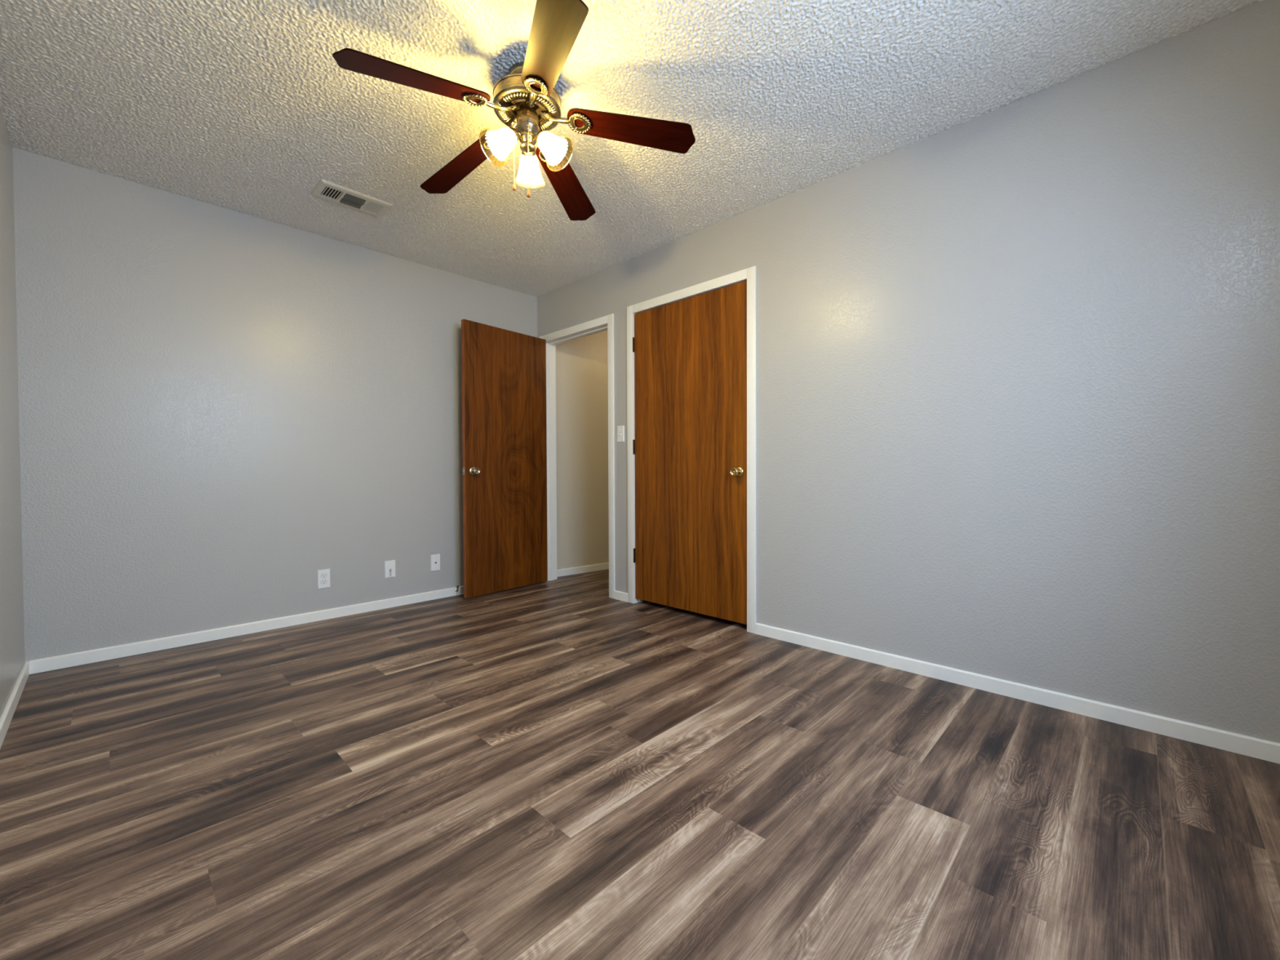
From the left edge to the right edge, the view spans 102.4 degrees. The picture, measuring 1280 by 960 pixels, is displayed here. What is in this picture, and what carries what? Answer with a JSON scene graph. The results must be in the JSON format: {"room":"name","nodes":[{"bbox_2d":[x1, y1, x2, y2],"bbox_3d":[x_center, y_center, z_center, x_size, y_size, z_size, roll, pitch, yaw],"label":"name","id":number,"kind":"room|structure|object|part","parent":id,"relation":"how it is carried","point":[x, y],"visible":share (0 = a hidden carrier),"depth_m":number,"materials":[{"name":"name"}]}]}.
{"room":"empty bedroom","nodes":[
{"label":"empty bedroom","id":0,"kind":"room"},
{"bbox_2d":[0,106,25,717],"bbox_3d":[-1.481,-0.292,0.952,4.240,2.440,0.120,1,1,44],"label":"wall","id":1,"kind":"structure","parent":0,"point":[12,661],"depth_m":2.14,"materials":[{"name":"grey paint"}]},
{"bbox_2d":[0,661,29,748],"bbox_3d":[-1.387,0.897,0.978,4.118,0.062,0.012,1,1,44],"label":"baseboard","id":2,"kind":"structure","parent":1,"relation":"attached to","point":[9,710],"depth_m":2.02,"materials":[{"name":"white paint"}]},
{"bbox_2d":[12,146,537,662],"bbox_3d":[-1.880,-0.334,3.501,0.123,2.440,2.992,1,1,44],"label":"wall","id":3,"kind":"structure","parent":0,"point":[220,409],"depth_m":2.90,"materials":[{"name":"grey paint"}]},
{"bbox_2d":[28,585,463,674],"bbox_3d":[-1.866,0.857,3.437,0.012,0.062,2.858,1,1,44],"label":"baseboard","id":4,"kind":"structure","parent":3,"relation":"attached to","point":[39,665],"depth_m":2.91,"materials":[{"name":"white paint"}]},
{"bbox_2d":[317,568,330,589],"bbox_3d":[-2.015,0.631,3.283,0.008,0.119,0.070,1,1,44],"label":"power outlet","id":5,"kind":"object","parent":3,"relation":"attached to","point":[323,575],"visible":1,"depth_m":3.28,"materials":[{"name":"white plastic"}]},
{"bbox_2d":[320,579,327,584],"bbox_3d":[-2.013,0.650,3.282,0.003,0.025,0.033,1,1,44],"label":"socket","id":6,"kind":"object","parent":5,"relation":"attached to","point":[322,581],"depth_m":3.28,"materials":[{"name":"white plastic"}]},
{"bbox_2d":[320,573,327,577],"bbox_3d":[-2.013,0.611,3.281,0.004,0.027,0.035,1,1,44],"label":"socket","id":7,"kind":"object","parent":5,"relation":"attached to","point":[322,575],"depth_m":3.28,"materials":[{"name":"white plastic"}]},
{"bbox_2d":[384,560,395,577],"bbox_3d":[-1.722,0.619,3.563,0.040,0.119,0.070,1,1,44],"label":"cable jack","id":8,"kind":"object","parent":3,"relation":"attached to","point":[389,566],"visible":1,"depth_m":3.57,"materials":[{"name":"white plastic"}]},
{"bbox_2d":[430,554,439,571],"bbox_3d":[-1.509,0.611,3.803,0.013,0.121,0.070,1,1,44],"label":"plate","id":9,"kind":"object","parent":3,"relation":"attached to","point":[435,558],"visible":1,"depth_m":3.80,"materials":[{"name":"white plastic"}]},
{"bbox_2d":[555,330,608,569],"bbox_3d":[-0.375,-0.364,4.948,0.235,2.440,1.179,1,1,44],"label":"wall","id":10,"kind":"structure","parent":0,"point":[581,363],"depth_m":4.76,"materials":[{"name":"paint"}]},
{"bbox_2d":[556,562,608,577],"bbox_3d":[-0.331,0.825,4.927,1.179,0.062,0.012,-1,1,-39],"label":"baseboard","id":11,"kind":"structure","parent":10,"relation":"attached to","point":[572,571],"depth_m":4.75,"materials":[{"name":"white paint"}]},
{"bbox_2d":[0,0,1262,297],"bbox_3d":[-0.005,-1.591,2.434,4.440,0.104,4.342,1,1,44],"label":"ceiling","id":12,"kind":"structure","parent":0,"point":[242,106],"depth_m":2.05,"materials":[{"name":"white paint"}]},
{"bbox_2d":[311,178,392,217],"bbox_3d":[-1.573,-1.532,2.822,0.187,0.022,0.349,1,1,44],"label":"ceiling vent","id":13,"kind":"object","parent":12,"relation":"in","point":[328,190],"visible":1,"depth_m":2.80,"materials":[{"name":"metal"}]},
{"bbox_2d":[332,0,695,220],"bbox_3d":[-0.461,-1.292,1.937,1.225,0.480,1.190,1,1,44],"label":"ceiling fan","id":14,"kind":"object","parent":12,"relation":"hanging from","point":[526,100],"visible":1,"depth_m":1.91,"materials":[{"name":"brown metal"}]},
{"bbox_3d":[-0.738,-1.332,1.709,0.489,0.087,0.133,-1,1,-35],"label":"fan blade","id":15,"kind":"part","parent":14,"relation":"part of","materials":[{"name":"brown wood"}]},
{"bbox_3d":[-0.753,-1.329,2.171,0.487,0.102,0.132,1,1,37],"label":"fan blade","id":16,"kind":"part","parent":14,"relation":"part of","materials":[{"name":"brown wood"}]},
{"bbox_3d":[-0.517,-1.229,1.885,0.126,0.139,0.138,1,1,44],"label":"lamp shade","id":17,"kind":"part","parent":14,"relation":"part of","materials":[{"name":"white glass"}]},
{"bbox_3d":[-0.506,-1.241,1.891,0.055,0.070,0.070,1,1,44],"label":"light bulb","id":18,"kind":"part","parent":14,"relation":"part of","materials":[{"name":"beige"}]},
{"bbox_3d":[-0.468,-1.232,1.946,0.019,0.220,0.008,0,1,-11],"label":"pull chain","id":19,"kind":"part","parent":14,"relation":"part of","materials":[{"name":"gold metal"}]},
{"bbox_3d":[-0.468,-1.282,1.922,0.054,0.050,0.070,1,1,44],"label":"lamp arm","id":20,"kind":"part","parent":14,"relation":"part of","materials":[{"name":"metal"}]},
{"bbox_3d":[-0.426,-1.401,1.951,0.221,0.023,0.221,1,1,44],"label":"vent plate","id":21,"kind":"part","parent":14,"relation":"part of","materials":[{"name":"gold metal"}]},
{"bbox_3d":[-0.416,-1.202,1.916,0.008,0.249,0.013,0,1,-15],"label":"pull chain","id":22,"kind":"part","parent":14,"relation":"part of","materials":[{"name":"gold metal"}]},
{"bbox_3d":[-0.433,-1.283,2.010,0.065,0.050,0.060,1,1,44],"label":"lamp arm","id":23,"kind":"part","parent":14,"relation":"part of","materials":[{"name":"metal"}]},
{"bbox_3d":[-0.441,-1.233,2.076,0.133,0.139,0.126,1,1,44],"label":"lamp shade","id":24,"kind":"part","parent":14,"relation":"part of","materials":[{"name":"white glass"}]},
{"bbox_3d":[-0.373,-1.282,1.937,0.069,0.050,0.054,1,1,44],"label":"lamp arm","id":25,"kind":"part","parent":14,"relation":"part of","materials":[{"name":"metal"}]},
{"bbox_3d":[-0.329,-1.242,1.918,0.068,0.070,0.055,1,1,44],"label":"light bulb","id":26,"kind":"part","parent":14,"relation":"part of","materials":[{"name":"beige glass"}]},
{"bbox_3d":[-0.273,-1.324,1.578,0.132,0.100,0.508,-1,1,-19],"label":"fan blade","id":27,"kind":"part","parent":14,"relation":"part of","materials":[{"name":"brown wood"}]},
{"bbox_3d":[-0.312,-1.231,1.918,0.137,0.139,0.122,1,1,44],"label":"lamp shade","id":28,"kind":"part","parent":14,"relation":"part of","materials":[{"name":"white glass"}]},
{"bbox_3d":[-0.339,-1.334,2.336,0.133,0.099,0.487,0,1,16],"label":"fan blade","id":29,"kind":"part","parent":14,"relation":"part of","materials":[{"name":"brown wood"}]},
{"bbox_3d":[-0.032,-1.332,1.967,0.488,0.096,0.133,0,1,1],"label":"fan blade","id":30,"kind":"part","parent":14,"relation":"part of","materials":[{"name":"brown wood"}]},
{"bbox_2d":[0,568,1279,959],"bbox_3d":[0.056,0.926,2.476,4.545,0.060,4.272,1,1,44],"label":"floor","id":31,"kind":"structure","parent":0,"point":[562,768],"depth_m":1.45,"materials":[{"name":"brown laminate"}]},
{"bbox_2d":[537,0,1279,742],"bbox_3d":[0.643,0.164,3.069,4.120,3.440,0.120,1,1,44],"label":"wall","id":32,"kind":"structure","parent":0,"point":[1018,362],"depth_m":2.05,"materials":[{"name":"grey paint"}]},
{"bbox_2d":[461,319,547,598],"bbox_3d":[-1.046,-0.156,4.048,0.158,2.032,0.780,1,1,39],"label":"door","id":33,"kind":"structure","parent":32,"relation":"in","point":[504,436],"depth_m":4.00,"materials":[{"name":"brown wood"}]},
{"bbox_3d":[-1.203,-0.066,3.769,0.050,0.053,0.053,1,1,39],"label":"knob","id":34,"kind":"part","parent":33,"relation":"part of","materials":[{"name":"silver metal"}]},
{"bbox_2d":[538,313,615,598],"bbox_3d":[-0.481,-0.175,4.141,0.924,2.090,0.132,1,1,44],"label":"trim","id":35,"kind":"structure","parent":32,"relation":"attached to","point":[604,323],"depth_m":4.24,"materials":[{"name":"white paint"}]},
{"bbox_3d":[-0.478,-0.146,4.144,0.809,2.032,0.032,1,1,44],"label":"stop moulding","id":36,"kind":"part","parent":35,"relation":"part of","materials":[{"name":"white paint"}]},
{"bbox_2d":[613,590,627,602],"bbox_3d":[-0.135,0.845,3.743,0.140,0.062,0.012,1,1,44],"label":"baseboard","id":37,"kind":"structure","parent":32,"relation":"attached to","point":[622,596],"depth_m":3.74,"materials":[{"name":"white paint"}]},
{"bbox_2d":[617,425,624,442],"bbox_3d":[-0.144,-0.333,3.725,0.070,0.117,0.019,1,1,44],"label":"light switch","id":38,"kind":"object","parent":32,"relation":"attached to","point":[620,429],"visible":1,"depth_m":3.72,"materials":[{"name":"white plastic"}]},
{"bbox_2d":[632,280,746,624],"bbox_3d":[0.283,-0.158,3.313,0.933,2.007,0.096,1,1,44],"label":"door","id":39,"kind":"structure","parent":32,"relation":"in","point":[690,443],"depth_m":3.28,"materials":[{"name":"brown wood"}]},
{"bbox_3d":[0.559,-0.048,3.016,0.053,0.053,0.050,1,1,44],"label":"knob","id":40,"kind":"part","parent":39,"relation":"part of","materials":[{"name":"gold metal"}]},
{"bbox_2d":[626,266,756,633],"bbox_3d":[0.331,-0.172,3.356,1.045,2.106,0.132,1,1,44],"label":"trim","id":41,"kind":"structure","parent":32,"relation":"attached to","point":[749,274],"depth_m":2.99,"materials":[{"name":"white paint"}]},
{"bbox_2d":[755,622,1279,764],"bbox_3d":[1.375,0.864,2.284,1.963,0.062,0.012,1,1,44],"label":"baseboard","id":42,"kind":"structure","parent":32,"relation":"attached to","point":[1267,750],"depth_m":2.03,"materials":[{"name":"white paint"}]}
]}

